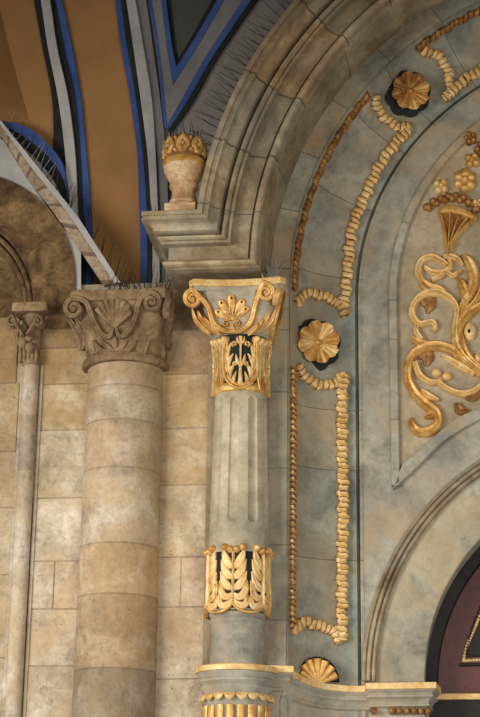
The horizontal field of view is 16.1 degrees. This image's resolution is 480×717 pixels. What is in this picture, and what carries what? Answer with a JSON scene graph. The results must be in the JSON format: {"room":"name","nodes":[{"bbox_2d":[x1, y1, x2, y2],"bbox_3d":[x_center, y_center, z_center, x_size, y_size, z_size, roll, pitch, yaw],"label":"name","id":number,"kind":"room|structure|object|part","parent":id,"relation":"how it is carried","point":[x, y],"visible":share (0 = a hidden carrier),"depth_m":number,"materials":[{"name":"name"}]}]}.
{"room":"house of worship","nodes":[
{"label":"house of worship","id":0,"kind":"room"},
{"bbox_2d":[0,0,159,284],"bbox_3d":[-1.135,-0.102,12.705,6.587,7.000,0.600,-1,-18,7],"label":"vaulted ceiling","id":1,"kind":"structure","parent":0,"point":[111,147],"depth_m":13.39,"materials":[{"name":"paint"}]},
{"bbox_2d":[0,121,69,222],"bbox_3d":[-1.654,-1.328,13.260,0.725,1.158,0.243,0,-18,2],"label":"arch","id":2,"kind":"object","parent":1,"relation":"attached to","point":[62,182],"visible":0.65,"depth_m":13.25,"materials":[{"name":"blue paint"}]},
{"bbox_2d":[0,138,80,289],"bbox_3d":[-1.623,-1.188,13.263,0.916,1.542,0.330,-1,-18,7],"label":"trim","id":3,"kind":"structure","parent":1,"relation":"attached to","point":[10,170],"depth_m":13.17,"materials":[{"name":"white paint"}]},
{"bbox_2d":[0,177,81,327],"bbox_3d":[-2.175,-0.773,13.175,1.924,1.332,0.330,-1,-18,7],"label":"wall","id":4,"kind":"structure","parent":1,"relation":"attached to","point":[41,267],"depth_m":12.99,"materials":[{"name":"brown stone"}]},
{"bbox_3d":[-2.184,-0.676,13.150,1.160,0.776,0.038,-1,-18,7],"label":"roll moulding","id":5,"kind":"part","parent":4,"relation":"part of","materials":[{"name":"brown stone"}]},
{"bbox_3d":[-2.178,-0.710,13.118,1.234,0.825,0.042,-1,-18,7],"label":"roll moulding","id":6,"kind":"part","parent":4,"relation":"part of","materials":[{"name":"brown stone"}]},
{"bbox_3d":[-2.171,-0.752,13.078,1.327,0.887,0.050,-1,-18,7],"label":"roll moulding","id":7,"kind":"part","parent":4,"relation":"part of","materials":[{"name":"brown stone"}]},
{"bbox_2d":[34,0,92,284],"bbox_3d":[-1.386,-1.708,13.294,0.240,2.511,0.651,-14,-23,39],"label":"rib","id":8,"kind":"object","parent":1,"relation":"attached to","point":[68,115],"visible":0.73,"depth_m":13.36,"materials":[{"name":"white paint"}]},
{"bbox_2d":[0,111,132,284],"bbox_3d":[-1.388,-1.295,13.260,1.198,1.710,0.487,-1,-18,7],"label":"coping","id":9,"kind":"object","parent":1,"relation":"attached to","point":[58,206],"depth_m":13.01,"materials":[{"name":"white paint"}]},
{"bbox_3d":[-1.685,-1.738,13.343,0.532,0.824,0.167,-1,-18,7],"label":"bird spike strip","id":10,"kind":"part","parent":9,"relation":"part of","materials":[{"name":"silver metal"}]},
{"bbox_3d":[-1.270,-1.178,13.062,0.924,1.362,0.213,-1,-18,7],"label":"bird spike strip","id":11,"kind":"part","parent":9,"relation":"part of","materials":[{"name":"black metal"}]},
{"bbox_2d":[115,0,170,282],"bbox_3d":[-0.751,-1.698,13.215,0.254,2.497,0.602,-12,-22,35],"label":"rib","id":12,"kind":"object","parent":1,"relation":"attached to","point":[134,26],"visible":0.76,"depth_m":13.27,"materials":[{"name":"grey paint"}]},
{"bbox_2d":[148,0,257,131],"bbox_3d":[-0.263,-2.351,13.279,0.960,1.177,0.290,-1,-18,7],"label":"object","id":13,"kind":"object","parent":1,"relation":"attached to","point":[190,36],"visible":1,"depth_m":13.29,"materials":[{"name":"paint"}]},
{"bbox_3d":[-0.360,-2.637,13.353,0.398,0.576,0.156,-1,-18,7],"label":"dark panel","id":14,"kind":"part","parent":13,"relation":"part of","materials":[{"name":"grey paint"}]},
{"bbox_2d":[189,0,445,277],"bbox_3d":[1.254,-2.101,12.913,3.169,3.200,1.237,-1,-18,7],"label":"arch","id":15,"kind":"object","parent":1,"relation":"attached to","point":[314,47],"depth_m":12.61,"materials":[{"name":"beige stone"}]},
{"bbox_3d":[0.508,-2.584,12.643,1.774,2.163,0.253,-1,-18,7],"label":"bird spike strip","id":16,"kind":"part","parent":15,"relation":"part of","materials":[{"name":"black metal"}]},
{"bbox_3d":[1.308,-2.293,12.996,3.069,2.782,1.186,-1,-18,7],"label":"moulding","id":17,"kind":"part","parent":15,"relation":"part of","materials":[{"name":"beige stone"}]},
{"bbox_2d":[289,363,349,644],"bbox_3d":[0.562,1.033,12.346,0.527,2.067,0.129,10,-20,-26],"label":"trim","id":18,"kind":"structure","parent":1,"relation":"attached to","point":[339,632],"depth_m":12.31,"materials":[{"name":"gold metal"}]},
{"bbox_2d":[201,0,479,716],"bbox_3d":[1.311,0.065,12.496,3.072,6.618,0.315,-1,-18,7],"label":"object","id":19,"kind":"object","parent":1,"relation":"attached to","point":[276,629],"visible":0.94,"depth_m":12.48,"materials":[{"name":"grey stone"}]},
{"bbox_2d":[288,3,479,716],"bbox_3d":[1.622,0.144,12.485,2.490,6.468,0.385,-1,-18,7],"label":"panel band","id":20,"kind":"object","parent":19,"relation":"attached to","point":[344,177],"visible":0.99,"depth_m":12.77,"materials":[{"name":"grey stone"}]},
{"bbox_2d":[297,319,340,370],"bbox_3d":[0.567,-0.112,12.708,0.391,0.392,0.223,5,-18,-12],"label":"rosette","id":21,"kind":"object","parent":20,"relation":"attached to","point":[319,343],"visible":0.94,"depth_m":12.68,"materials":[{"name":"gold leaf"},{"name":"black paint"}]},
{"bbox_2d":[384,70,430,117],"bbox_3d":[1.303,-2.080,13.272,0.371,0.358,0.268,-1,-18,7],"label":"rosette","id":22,"kind":"object","parent":20,"relation":"attached to","point":[408,94],"visible":1,"depth_m":13.23,"materials":[{"name":"gold leaf"},{"name":"black paint"}]},
{"bbox_2d":[291,92,411,318],"bbox_3d":[0.861,-1.191,13.017,0.932,1.785,0.324,-1,-18,7],"label":"trim","id":23,"kind":"structure","parent":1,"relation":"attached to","point":[342,302],"depth_m":13.02,"materials":[{"name":"gold metal"}]},
{"bbox_2d":[269,665,440,716],"bbox_3d":[0.760,2.687,11.833,1.358,0.994,0.484,5,-19,-14],"label":"cornice","id":24,"kind":"structure","parent":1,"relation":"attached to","point":[307,697],"depth_m":11.90,"materials":[{"name":"grey stone"}]},
{"bbox_2d":[300,657,339,682],"bbox_3d":[0.551,2.201,11.968,0.325,0.202,0.113,3,-18,-7],"label":"shell ornament","id":25,"kind":"object","parent":24,"relation":"on","point":[320,669],"visible":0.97,"depth_m":11.93,"materials":[{"name":"gold metal"}]},
{"bbox_2d":[415,6,479,102],"bbox_3d":[1.713,-2.409,13.309,0.683,0.759,0.322,-1,-18,7],"label":"trim","id":26,"kind":"structure","parent":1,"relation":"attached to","point":[452,88],"depth_m":13.30,"materials":[{"name":"gold metal"}]},
{"bbox_2d":[0,282,208,716],"bbox_3d":[-1.227,1.427,12.372,2.091,4.082,0.306,-1,-18,7],"label":"wall","id":27,"kind":"structure","parent":0,"point":[185,384],"depth_m":12.29,"materials":[{"name":"stone"}]},
{"bbox_2d":[1,301,51,716],"bbox_3d":[-1.591,1.423,12.223,0.304,3.790,0.315,-1,-18,7],"label":"colonette","id":28,"kind":"object","parent":27,"relation":"attached to","point":[32,314],"visible":1,"depth_m":12.32,"materials":[{"name":"stone"}]},
{"bbox_2d":[63,287,176,716],"bbox_3d":[-0.885,1.280,12.218,0.831,3.536,0.777,-1,-18,7],"label":"engaged column","id":29,"kind":"structure","parent":27,"relation":"attached to","point":[125,335],"depth_m":12.07,"materials":[{"name":"stone"}]},
{"bbox_2d":[106,259,173,296],"bbox_3d":[-0.726,-0.572,12.608,0.563,0.236,0.362,-1,-18,7],"label":"spikes","id":30,"kind":"object","parent":29,"relation":"on","point":[120,285],"visible":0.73,"depth_m":12.52,"materials":[{"name":"metal"}]},
{"bbox_2d":[183,276,285,716],"bbox_3d":[-0.032,1.348,12.009,0.752,3.841,0.704,-1,-18,7],"label":"gilded column","id":31,"kind":"structure","parent":27,"relation":"attached to","point":[242,319],"depth_m":11.97,"materials":[{"name":"warm grey stone"},{"name":"gold leaf"},{"name":"black paint"}]},
{"bbox_2d":[141,203,264,291],"bbox_3d":[-0.214,-0.736,12.677,0.860,0.406,1.186,-1,-18,7],"label":"cornice block","id":32,"kind":"object","parent":31,"relation":"on","point":[203,242],"visible":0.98,"depth_m":12.29,"materials":[{"name":"beige stone"}]},
{"bbox_2d":[161,121,207,209],"bbox_3d":[-0.408,-1.378,12.448,0.334,0.754,0.334,-8,-20,25],"label":"urn","id":33,"kind":"object","parent":32,"relation":"on","point":[184,155],"depth_m":12.34,"materials":[{"name":"beige stone"}]},
{"bbox_3d":[-0.406,-1.527,12.496,0.294,0.192,0.294,-1,-18,7],"label":"crown","id":34,"kind":"part","parent":33,"relation":"part of","materials":[{"name":"gold metal"}]},
{"bbox_2d":[164,160,204,204],"bbox_3d":[-0.410,-1.259,12.409,0.305,0.371,0.305,-1,-18,7],"label":"bowl","id":35,"kind":"object","parent":33,"relation":"on","point":[184,177],"depth_m":12.32,"materials":[{"name":"beige stone"}]},
{"bbox_3d":[-0.405,-1.670,12.546,0.245,0.138,0.211,-1,-18,7],"label":"bird spike strip","id":36,"kind":"part","parent":33,"relation":"part of","materials":[{"name":"black metal"}]},
{"bbox_3d":[-0.168,0.095,12.418,0.079,0.401,0.283,0,-18,2],"label":"oval frame","id":37,"kind":"part","parent":31,"relation":"part of","materials":[{"name":"gold metal"}]},
{"bbox_3d":[-0.021,2.278,11.703,0.560,0.199,0.560,-1,-18,7],"label":"pedestal moulding","id":38,"kind":"part","parent":31,"relation":"part of","materials":[{"name":"grey stone"}]},
{"bbox_2d":[199,692,274,716],"bbox_3d":[-0.029,2.741,11.531,0.521,0.897,0.480,-1,-18,7],"label":"band","id":39,"kind":"object","parent":31,"relation":"on","point":[217,704],"depth_m":11.48,"materials":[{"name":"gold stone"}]},
{"bbox_3d":[0.004,0.041,12.243,0.283,0.401,0.079,0,-18,2],"label":"oval frame","id":40,"kind":"part","parent":31,"relation":"part of","materials":[{"name":"gold metal"}]},
{"bbox_3d":[0.187,0.097,12.406,0.079,0.401,0.283,0,-18,2],"label":"oval frame","id":41,"kind":"part","parent":31,"relation":"part of","materials":[{"name":"gold metal"}]},
{"bbox_2d":[266,257,285,276],"bbox_3d":[0.239,-0.660,12.487,0.187,0.156,0.063,-7,-20,23],"label":"strip","id":42,"kind":"object","parent":31,"relation":"on","point":[275,264],"visible":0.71,"depth_m":12.49,"materials":[{"name":"metal"}]},
{"bbox_2d":[160,0,293,201],"bbox_3d":[-0.031,-1.695,13.146,1.206,2.490,0.409,-1,-18,7],"label":"wall","id":43,"kind":"structure","parent":0,"point":[260,8],"depth_m":13.28,"materials":[{"name":"paint"}]},
{"bbox_2d":[361,91,479,635],"bbox_3d":[2.926,0.374,12.403,4.100,5.916,0.001,-1,-18,7],"label":"wall","id":44,"kind":"structure","parent":0,"point":[388,513],"depth_m":12.62,"materials":[{"name":"grey stone"}]},
{"bbox_2d":[359,460,479,716],"bbox_3d":[1.991,1.919,12.235,2.248,2.949,0.505,-1,-18,7],"label":"arch","id":45,"kind":"object","parent":44,"relation":"attached to","point":[414,584],"visible":0.98,"depth_m":12.23,"materials":[{"name":"beige stone"}]},
{"bbox_2d":[426,546,479,716],"bbox_3d":[3.057,2.134,12.140,3.460,2.509,0.140,-1,-18,7],"label":"door","id":46,"kind":"structure","parent":45,"relation":"attached to","point":[472,564],"depth_m":12.36,"materials":[{"name":"black wood"}]},
{"bbox_3d":[3.065,2.159,12.120,3.440,2.449,0.120,-1,-18,7],"label":"door panel","id":47,"kind":"part","parent":46,"relation":"part of","materials":[{"name":"purple wood"}]},
{"bbox_3d":[2.316,2.415,12.125,1.940,0.043,0.110,-1,-18,7],"label":"gilded rail","id":48,"kind":"part","parent":46,"relation":"part of","materials":[{"name":"gold metal"}]},
{"bbox_2d":[389,120,479,489],"bbox_3d":[2.760,-0.656,12.745,3.287,3.316,0.050,-1,-18,7],"label":"panel","id":49,"kind":"object","parent":44,"relation":"attached to","point":[420,233],"visible":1,"depth_m":12.81,"materials":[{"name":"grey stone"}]},
{"bbox_3d":[1.736,0.563,12.474,1.239,0.804,0.050,-1,-18,7],"label":"rail","id":50,"kind":"part","parent":49,"relation":"part of","materials":[{"name":"grey stone"}]},
{"bbox_2d":[403,131,479,437],"bbox_3d":[1.570,-0.600,12.849,0.697,2.461,0.069,-1,-18,7],"label":"relief","id":51,"kind":"object","parent":44,"relation":"attached to","point":[455,220],"visible":1,"depth_m":12.77,"materials":[{"name":"gold metal"}]},
{"bbox_3d":[1.339,-0.193,12.751,0.077,0.135,0.051,-1,-18,7],"label":"stem","id":52,"kind":"part","parent":51,"relation":"part of","materials":[{"name":"gold metal"}]},
{"bbox_2d":[433,179,448,194],"bbox_3d":[1.548,-1.333,13.092,0.116,0.127,0.069,-1,-18,7],"label":"flower","id":53,"kind":"object","parent":51,"relation":"on","point":[440,186],"depth_m":13.08,"materials":[{"name":"gold metal"}]},
{"bbox_2d":[438,205,476,255],"bbox_3d":[1.663,-0.978,12.967,0.297,0.431,0.059,-1,-18,7],"label":"vase","id":54,"kind":"object","parent":51,"relation":"on","point":[455,220],"depth_m":12.98,"materials":[{"name":"gold metal"}]},
{"bbox_2d":[453,168,476,193],"bbox_3d":[1.732,-1.379,13.084,0.185,0.213,0.069,-1,-18,7],"label":"flower","id":55,"kind":"object","parent":51,"relation":"on","point":[464,180],"depth_m":13.07,"materials":[{"name":"gold metal"}]},
{"bbox_2d":[463,131,476,145],"bbox_3d":[1.782,-1.716,13.188,0.108,0.123,0.069,-1,-18,7],"label":"flower","id":56,"kind":"object","parent":51,"relation":"on","point":[470,138],"depth_m":13.18,"materials":[{"name":"gold metal"}]},
{"bbox_2d":[464,153,479,168],"bbox_3d":[1.792,-1.538,13.128,0.116,0.128,0.069,-1,-18,7],"label":"flower","id":57,"kind":"object","parent":51,"relation":"on","point":[471,160],"depth_m":13.12,"materials":[{"name":"gold metal"}]},
{"bbox_2d":[473,198,479,206],"bbox_3d":[1.822,-1.187,13.010,0.086,0.094,0.069,-1,-18,7],"label":"flower","id":58,"kind":"object","parent":51,"relation":"on","point":[476,203],"depth_m":13.00,"materials":[{"name":"gold metal"}]},
{"bbox_2d":[474,141,479,157],"bbox_3d":[1.869,-1.625,13.147,0.123,0.140,0.069,-1,-18,7],"label":"flower","id":59,"kind":"object","parent":51,"relation":"on","point":[477,148],"depth_m":13.14,"materials":[{"name":"gold metal"}]}
]}

